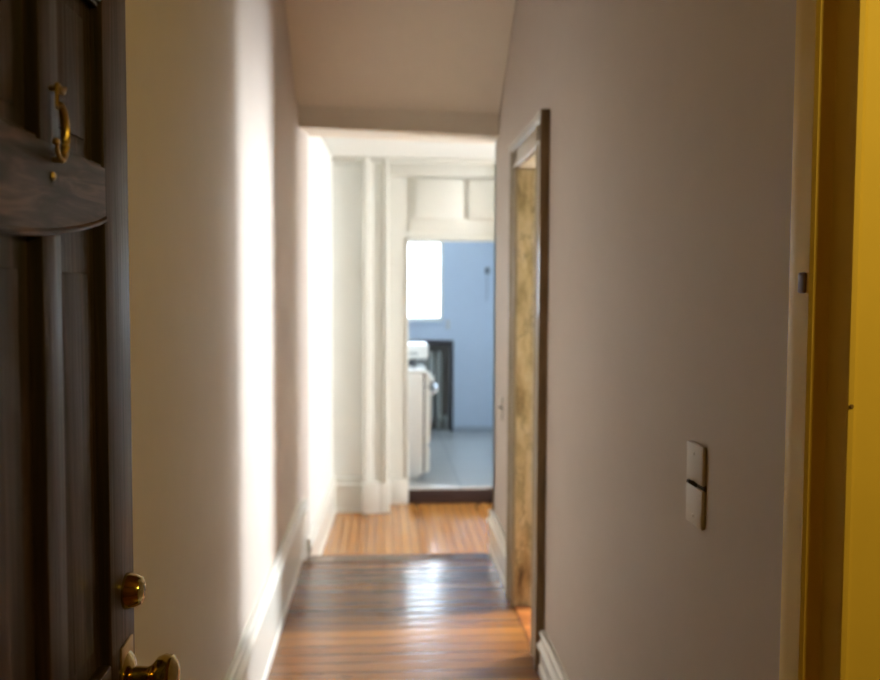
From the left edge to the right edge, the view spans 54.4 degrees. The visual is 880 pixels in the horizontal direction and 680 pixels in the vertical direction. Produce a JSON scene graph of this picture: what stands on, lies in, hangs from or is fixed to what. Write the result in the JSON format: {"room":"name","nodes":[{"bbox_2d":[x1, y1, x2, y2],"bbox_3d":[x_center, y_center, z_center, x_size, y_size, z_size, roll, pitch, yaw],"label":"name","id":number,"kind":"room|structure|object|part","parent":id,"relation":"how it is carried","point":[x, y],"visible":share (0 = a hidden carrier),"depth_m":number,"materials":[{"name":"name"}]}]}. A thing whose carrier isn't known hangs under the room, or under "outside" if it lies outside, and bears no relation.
{"room":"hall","nodes":[
{"label":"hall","id":0,"kind":"room"},
{"bbox_2d":[125,0,308,679],"bbox_3d":[-0.618,-0.230,1.475,0.190,3.200,6.645,0,3,-4],"label":"wall","id":1,"kind":"structure","parent":0,"point":[216,145],"depth_m":2.36,"materials":[{"name":"beige paint"}]},
{"bbox_2d":[0,0,179,679],"bbox_3d":[-0.401,0.372,0.821,0.115,2.052,0.850,0,3,-4],"label":"door","id":2,"kind":"structure","parent":1,"relation":"in","point":[70,590],"depth_m":0.99,"materials":[{"name":"brown wood"}]},
{"bbox_3d":[-0.438,-0.312,0.810,0.019,0.218,0.180,0,3,-4],"label":"panel","id":3,"kind":"part","parent":2,"relation":"part of","materials":[{"name":"brown wood"}]},
{"bbox_3d":[-0.422,-0.312,0.811,0.006,0.210,0.166,0,3,-4],"label":"panel moulding","id":4,"kind":"part","parent":2,"relation":"part of","materials":[{"name":"brown wood"}]},
{"bbox_3d":[-0.440,0.155,0.834,0.019,0.598,0.180,0,3,-4],"label":"panel","id":5,"kind":"part","parent":2,"relation":"part of","materials":[{"name":"brown wood"}]},
{"bbox_3d":[-0.434,-0.153,0.791,0.041,0.105,0.640,0,3,-4],"label":"rail","id":6,"kind":"part","parent":2,"relation":"part of","materials":[{"name":"brown wood"}]},
{"bbox_3d":[-0.414,-0.122,0.794,0.007,0.043,0.642,0,3,-4],"label":"rail moulding","id":7,"kind":"part","parent":2,"relation":"part of","materials":[{"name":"brown wood"}]},
{"bbox_3d":[-0.452,-0.323,1.026,0.019,0.218,0.161,0,3,-4],"label":"panel","id":8,"kind":"part","parent":2,"relation":"part of","materials":[{"name":"brown wood"}]},
{"bbox_3d":[-0.436,-0.323,1.027,0.006,0.210,0.147,0,3,-4],"label":"panel moulding","id":9,"kind":"part","parent":2,"relation":"part of","materials":[{"name":"brown wood"}]},
{"bbox_3d":[-0.454,0.143,1.050,0.019,0.598,0.161,0,3,-4],"label":"panel","id":10,"kind":"part","parent":2,"relation":"part of","materials":[{"name":"brown wood"}]},
{"bbox_3d":[-0.439,0.538,0.828,0.042,0.175,0.640,0,3,-4],"label":"lock rail","id":11,"kind":"part","parent":2,"relation":"part of","materials":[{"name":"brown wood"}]},
{"bbox_3d":[-0.441,0.495,1.207,0.004,0.142,0.055,0,3,-4],"label":"lock plate","id":12,"kind":"part","parent":2,"relation":"part of","materials":[{"name":"gold metal"}]},
{"bbox_3d":[-0.406,0.474,1.208,0.073,0.068,0.068,0,3,-4],"label":"knob","id":13,"kind":"part","parent":2,"relation":"part of","materials":[{"name":"gold metal"}]},
{"bbox_2d":[224,503,302,679],"bbox_3d":[-0.618,1.150,2.554,0.032,0.330,4.150,0,3,-4],"label":"baseboard","id":14,"kind":"structure","parent":1,"relation":"attached to","point":[252,659],"depth_m":3.37,"materials":[{"name":"white wood"}]},
{"bbox_2d":[298,497,308,560],"bbox_3d":[-0.746,1.038,4.682,0.032,0.330,0.128,1,3,7],"label":"baseboard","id":15,"kind":"structure","parent":1,"relation":"attached to","point":[305,507],"depth_m":4.67,"materials":[{"name":"white wood"}]},
{"bbox_2d":[306,136,332,530],"bbox_3d":[-0.870,-0.041,5.686,0.237,2.720,1.850,0,3,-4],"label":"wall","id":16,"kind":"structure","parent":0,"point":[320,240],"depth_m":5.44,"materials":[{"name":"white paint"}]},
{"bbox_2d":[306,476,336,556],"bbox_3d":[-0.754,1.192,5.558,0.032,0.270,1.652,0,3,-2],"label":"baseboard","id":17,"kind":"structure","parent":16,"relation":"attached to","point":[318,534],"depth_m":5.45,"materials":[{"name":"white wood"}]},
{"bbox_2d":[332,162,362,480],"bbox_3d":[-0.689,-0.033,6.491,0.228,2.620,0.330,0,3,-4],"label":"wall","id":18,"kind":"structure","parent":0,"point":[346,177],"depth_m":6.32,"materials":[{"name":"white paint"}]},
{"bbox_2d":[335,477,361,512],"bbox_3d":[-0.690,1.155,6.372,0.213,0.260,0.032,0,3,-4],"label":"baseboard","id":19,"kind":"structure","parent":18,"relation":"attached to","point":[348,489],"depth_m":6.37,"materials":[{"name":"beige paint"}]},
{"bbox_2d":[362,157,388,482],"bbox_3d":[-0.483,-0.028,6.424,0.192,2.620,0.292,0,3,-4],"label":"trim","id":20,"kind":"structure","parent":18,"relation":"attached to","point":[375,175],"depth_m":6.29,"materials":[{"name":"beige paint"}]},
{"bbox_2d":[285,0,515,144],"bbox_3d":[-0.195,-1.578,4.189,1.085,0.988,1.300,0,3,-4],"label":"ceiling","id":21,"kind":"structure","parent":0,"point":[401,70],"depth_m":4.35,"materials":[{"name":"paint"}]},
{"bbox_2d":[267,560,540,679],"bbox_3d":[0.740,1.468,1.581,2.915,0.190,6.500,0,3,-4],"label":"floor","id":22,"kind":"structure","parent":0,"point":[449,619],"depth_m":3.75,"materials":[{"name":"brown wood"}]},
{"bbox_2d":[322,503,492,555],"bbox_3d":[0.989,1.372,5.807,3.965,0.100,1.900,0,3,-4],"label":"floor","id":23,"kind":"structure","parent":0,"point":[438,528],"depth_m":5.87,"materials":[{"name":"brown wood"}]},
{"bbox_2d":[303,553,491,562],"bbox_3d":[-0.233,1.214,4.730,1.085,0.026,0.130,0,3,-4],"label":"trim","id":24,"kind":"structure","parent":23,"relation":"attached to","point":[462,556],"depth_m":4.72,"materials":[{"name":"wood"}]},
{"bbox_2d":[321,137,494,158],"bbox_3d":[0.991,-1.352,5.824,3.965,0.100,1.780,0,3,-4],"label":"ceiling","id":25,"kind":"structure","parent":0,"point":[337,147],"depth_m":5.88,"materials":[{"name":"white paint"}]},
{"bbox_2d":[412,344,449,428],"bbox_3d":[-0.426,0.482,9.531,1.155,1.035,0.280,0,3,-4],"label":"wall niche","id":26,"kind":"object","parent":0,"point":[444,349],"visible":0.05,"depth_m":9.66,"materials":[{"name":"paint"}]},
{"bbox_2d":[388,176,494,477],"bbox_3d":[0.206,-0.033,6.575,1.570,2.620,0.280,0,3,-4],"label":"wall","id":27,"kind":"structure","parent":0,"point":[398,186],"depth_m":6.57,"materials":[{"name":"beige paint"}]},
{"bbox_2d":[361,481,389,513],"bbox_3d":[-0.478,1.168,6.375,0.211,0.235,0.095,0,3,-4],"label":"trim","id":28,"kind":"structure","parent":27,"relation":"attached to","point":[375,496],"depth_m":6.33,"materials":[{"name":"beige paint"}]},
{"bbox_2d":[388,478,407,503],"bbox_3d":[-0.326,1.173,6.640,0.162,0.200,0.028,0,3,-4],"label":"trim","id":29,"kind":"structure","parent":27,"relation":"attached to","point":[398,487],"depth_m":6.63,"materials":[{"name":"beige paint"}]},
{"bbox_2d":[332,157,494,177],"bbox_3d":[0.992,-1.286,6.460,3.578,0.100,0.280,0,3,-4],"label":"trim","id":30,"kind":"structure","parent":27,"relation":"attached to","point":[398,167],"depth_m":6.49,"materials":[{"name":"beige paint"}]},
{"bbox_2d":[405,237,494,477],"bbox_3d":[0.187,0.181,6.674,0.915,1.942,0.122,0,3,-4],"label":"trim","id":31,"kind":"structure","parent":27,"relation":"attached to","point":[445,239],"depth_m":6.57,"materials":[{"name":"beige paint"}]},
{"bbox_2d":[408,489,492,503],"bbox_3d":[0.185,1.211,6.684,0.871,0.124,0.030,0,3,-4],"label":"trim","id":32,"kind":"structure","parent":27,"relation":"attached to","point":[460,495],"depth_m":6.66,"materials":[{"name":"brown wood"}]},
{"bbox_2d":[408,483,492,489],"bbox_3d":[0.182,1.149,6.726,0.871,0.022,0.140,0,3,-4],"label":"trim","id":33,"kind":"structure","parent":27,"relation":"attached to","point":[418,486],"depth_m":6.67,"materials":[{"name":"white wood"}]},
{"bbox_2d":[409,177,494,232],"bbox_3d":[0.199,-1.031,6.552,0.870,0.415,0.040,0,3,-4],"label":"upper cabinet","id":34,"kind":"object","parent":27,"relation":"attached to","point":[445,205],"visible":0.71,"depth_m":6.53,"materials":[{"name":"beige paint"}]},
{"bbox_3d":[-0.012,-1.075,6.526,0.357,0.307,0.020,0,3,-4],"label":"door","id":35,"kind":"part","parent":34,"relation":"part of","materials":[{"name":"beige paint"}]},
{"bbox_3d":[0.399,-1.074,6.553,0.370,0.307,0.020,0,3,-4],"label":"door","id":36,"kind":"part","parent":34,"relation":"part of","materials":[{"name":"beige paint"}]},
{"bbox_2d":[408,429,492,483],"bbox_3d":[0.042,1.125,8.145,2.350,0.100,2.910,0,3,-4],"label":"floor","id":37,"kind":"structure","parent":0,"point":[455,456],"depth_m":7.92,"materials":[{"name":"grey tile"}]},
{"bbox_2d":[408,359,437,478],"bbox_3d":[-0.446,0.649,7.311,0.826,0.935,0.768,0,3,-4],"label":"gas stove","id":38,"kind":"object","parent":37,"relation":"on","point":[419,378],"visible":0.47,"depth_m":6.96,"materials":[{"name":"white metal"}]},
{"bbox_2d":[408,342,427,359],"bbox_3d":[-0.427,0.096,7.553,0.635,0.142,0.342,0,3,-4],"label":"toaster oven","id":39,"kind":"object","parent":38,"relation":"on","point":[416,350],"visible":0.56,"depth_m":7.40,"materials":[{"name":"white metal"}]},
{"bbox_2d":[408,363,427,373],"bbox_3d":[-0.491,0.238,7.286,0.733,0.033,0.768,0,3,-4],"label":"cooktop","id":40,"kind":"object","parent":38,"relation":"in","point":[419,368],"depth_m":6.97,"materials":[{"name":"white ceramic"}]},
{"bbox_3d":[-0.129,0.954,7.347,0.040,0.225,0.748,0,3,-4],"label":"drawer","id":41,"kind":"part","parent":38,"relation":"part of","materials":[{"name":"white metal"}]},
{"bbox_3d":[-0.126,0.309,7.314,0.040,0.107,0.748,0,3,-4],"label":"control panel","id":42,"kind":"part","parent":38,"relation":"part of","materials":[{"name":"white ceramic"}]},
{"bbox_2d":[425,381,437,443],"bbox_3d":[-0.091,0.598,7.331,0.114,0.467,0.748,0,3,-4],"label":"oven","id":43,"kind":"object","parent":38,"relation":"in","point":[428,393],"depth_m":6.96,"materials":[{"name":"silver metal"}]},
{"bbox_2d":[408,351,447,429],"bbox_3d":[-0.391,0.562,9.517,0.965,0.878,0.129,0,3,-4],"label":"radiator","id":44,"kind":"object","parent":37,"relation":"on","point":[439,417],"visible":0.21,"depth_m":9.48,"materials":[{"name":"grey metal"}]},
{"bbox_2d":[408,241,494,425],"bbox_3d":[-0.027,-0.295,9.446,2.300,2.600,0.140,0,3,-4],"label":"wall","id":45,"kind":"structure","parent":0,"point":[465,283],"depth_m":9.40,"materials":[{"name":"blue paint"}]},
{"bbox_2d":[408,241,443,322],"bbox_3d":[-0.418,-0.639,9.366,0.927,0.907,0.112,0,3,-4],"label":"window","id":46,"kind":"structure","parent":45,"relation":"in","point":[425,288],"depth_m":9.40,"materials":[{"name":"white glass"}]},
{"bbox_3d":[-0.416,-0.652,9.394,0.835,0.032,0.025,0,3,-4],"label":"meeting rail","id":47,"kind":"part","parent":46,"relation":"part of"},
{"bbox_3d":[-0.418,-0.197,9.359,0.927,0.024,0.052,0,3,-4],"label":"sill","id":48,"kind":"part","parent":46,"relation":"part of","materials":[{"name":"white paint"}]},
{"bbox_2d":[408,340,452,430],"bbox_3d":[-0.405,0.504,9.389,1.100,1.007,0.032,0,3,-4],"label":"trim","id":49,"kind":"structure","parent":45,"relation":"attached to","point":[426,341],"depth_m":9.40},
{"bbox_2d":[445,319,450,329],"bbox_3d":[0.087,-0.171,9.385,0.070,0.120,0.009,0,3,-4],"label":"wall outlet","id":50,"kind":"object","parent":45,"relation":"attached to","point":[447,321],"visible":1,"depth_m":9.38,"materials":[{"name":"beige plastic"}]},
{"bbox_2d":[453,426,492,430],"bbox_3d":[0.564,0.980,9.476,0.835,0.055,0.012,0,3,-4],"label":"baseboard","id":51,"kind":"structure","parent":45,"relation":"attached to","point":[455,428],"depth_m":9.46,"materials":[{"name":"wood"}]},
{"bbox_2d":[485,267,489,300],"bbox_3d":[0.520,-0.612,9.366,0.050,0.366,0.058,0,3,-4],"label":"wall hook","id":52,"kind":"object","parent":45,"relation":"attached to","point":[487,270],"visible":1,"depth_m":9.38,"materials":[{"name":"grey metal"}]},
{"bbox_2d":[493,139,496,503],"bbox_3d":[1.645,-0.073,4.880,2.680,2.550,0.080,0,3,-4],"label":"wall header","id":53,"kind":"structure","parent":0,"point":[496,139],"depth_m":4.80,"materials":[{"name":"white paint"}]},
{"bbox_2d":[514,605,530,644],"bbox_3d":[0.444,1.255,3.742,0.162,0.006,0.508,0,3,-4],"label":"floor","id":54,"kind":"structure","parent":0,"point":[524,612],"depth_m":3.84,"materials":[{"name":"brown wood"}]},
{"bbox_2d":[493,0,795,679],"bbox_3d":[0.494,-0.306,3.017,0.140,3.200,3.620,0,3,-4],"label":"wall","id":55,"kind":"structure","parent":0,"point":[671,121],"depth_m":1.92,"materials":[{"name":"beige paint"}]},
{"bbox_2d":[487,509,505,591],"bbox_3d":[0.309,1.102,4.514,0.032,0.230,0.760,0,3,-4],"label":"baseboard","id":56,"kind":"structure","parent":55,"relation":"attached to","point":[497,537],"depth_m":4.51,"materials":[{"name":"white wood"}]},
{"bbox_2d":[498,396,502,419],"bbox_3d":[0.317,0.357,4.490,0.021,0.120,0.070,0,3,-4],"label":"light switch","id":57,"kind":"object","parent":55,"relation":"attached to","point":[501,397],"visible":1,"depth_m":4.46,"materials":[{"name":"beige plastic"}]},
{"bbox_3d":[0.323,0.325,4.489,0.009,0.056,0.070,0,3,-4],"label":"plate","id":58,"kind":"part","parent":57,"relation":"part of","materials":[{"name":"beige plastic"}]},
{"bbox_3d":[0.322,0.389,4.492,0.009,0.056,0.070,0,3,-4],"label":"plate","id":59,"kind":"part","parent":57,"relation":"part of","materials":[{"name":"beige plastic"}]},
{"bbox_2d":[506,109,549,670],"bbox_3d":[0.441,0.186,3.675,0.200,2.147,0.832,0,3,-4],"label":"door","id":60,"kind":"structure","parent":55,"relation":"in","point":[529,153],"depth_m":3.90,"materials":[{"name":"brown wood"}]},
{"bbox_3d":[0.342,0.169,4.009,0.034,2.145,0.132,0,3,-4],"label":"casing","id":61,"kind":"part","parent":60,"relation":"part of","materials":[{"name":"white wood"}]},
{"bbox_3d":[0.365,-0.826,3.618,0.040,0.108,0.830,0,3,-4],"label":"head casing","id":62,"kind":"part","parent":60,"relation":"part of","materials":[{"name":"white wood"}]},
{"bbox_3d":[0.385,0.205,3.341,0.034,2.145,0.157,0,3,-4],"label":"casing","id":63,"kind":"part","parent":60,"relation":"part of","materials":[{"name":"white wood"}]},
{"bbox_2d":[537,630,568,679],"bbox_3d":[0.450,1.248,2.351,0.032,0.165,1.895,0,3,-4],"label":"baseboard","id":64,"kind":"structure","parent":55,"relation":"attached to","point":[550,667],"depth_m":3.12,"materials":[{"name":"white wood"}]},
{"bbox_2d":[686,440,705,530],"bbox_3d":[0.500,0.285,1.692,0.021,0.163,0.088,0,3,-4],"label":"light switch","id":65,"kind":"object","parent":55,"relation":"attached to","point":[696,453],"visible":1,"depth_m":1.68,"materials":[{"name":"beige plastic"}]},
{"bbox_3d":[0.506,0.328,1.694,0.009,0.078,0.088,0,3,-4],"label":"plate","id":66,"kind":"part","parent":65,"relation":"part of","materials":[{"name":"beige plastic"}]},
{"bbox_3d":[0.506,0.243,1.690,0.009,0.078,0.088,0,3,-4],"label":"plate","id":67,"kind":"part","parent":65,"relation":"part of","materials":[{"name":"beige plastic"}]},
{"bbox_2d":[779,0,879,679],"bbox_3d":[0.630,-0.211,1.223,0.223,3.200,0.131,0,3,-4],"label":"trim","id":68,"kind":"structure","parent":55,"relation":"attached to","point":[830,621],"depth_m":1.20,"materials":[{"name":"paint"}]},
{"bbox_3d":[0.521,-0.082,1.230,0.006,0.030,0.020,0,3,-4],"label":"strike plate","id":69,"kind":"part","parent":68,"relation":"part of","materials":[{"name":"metal"}]}
]}

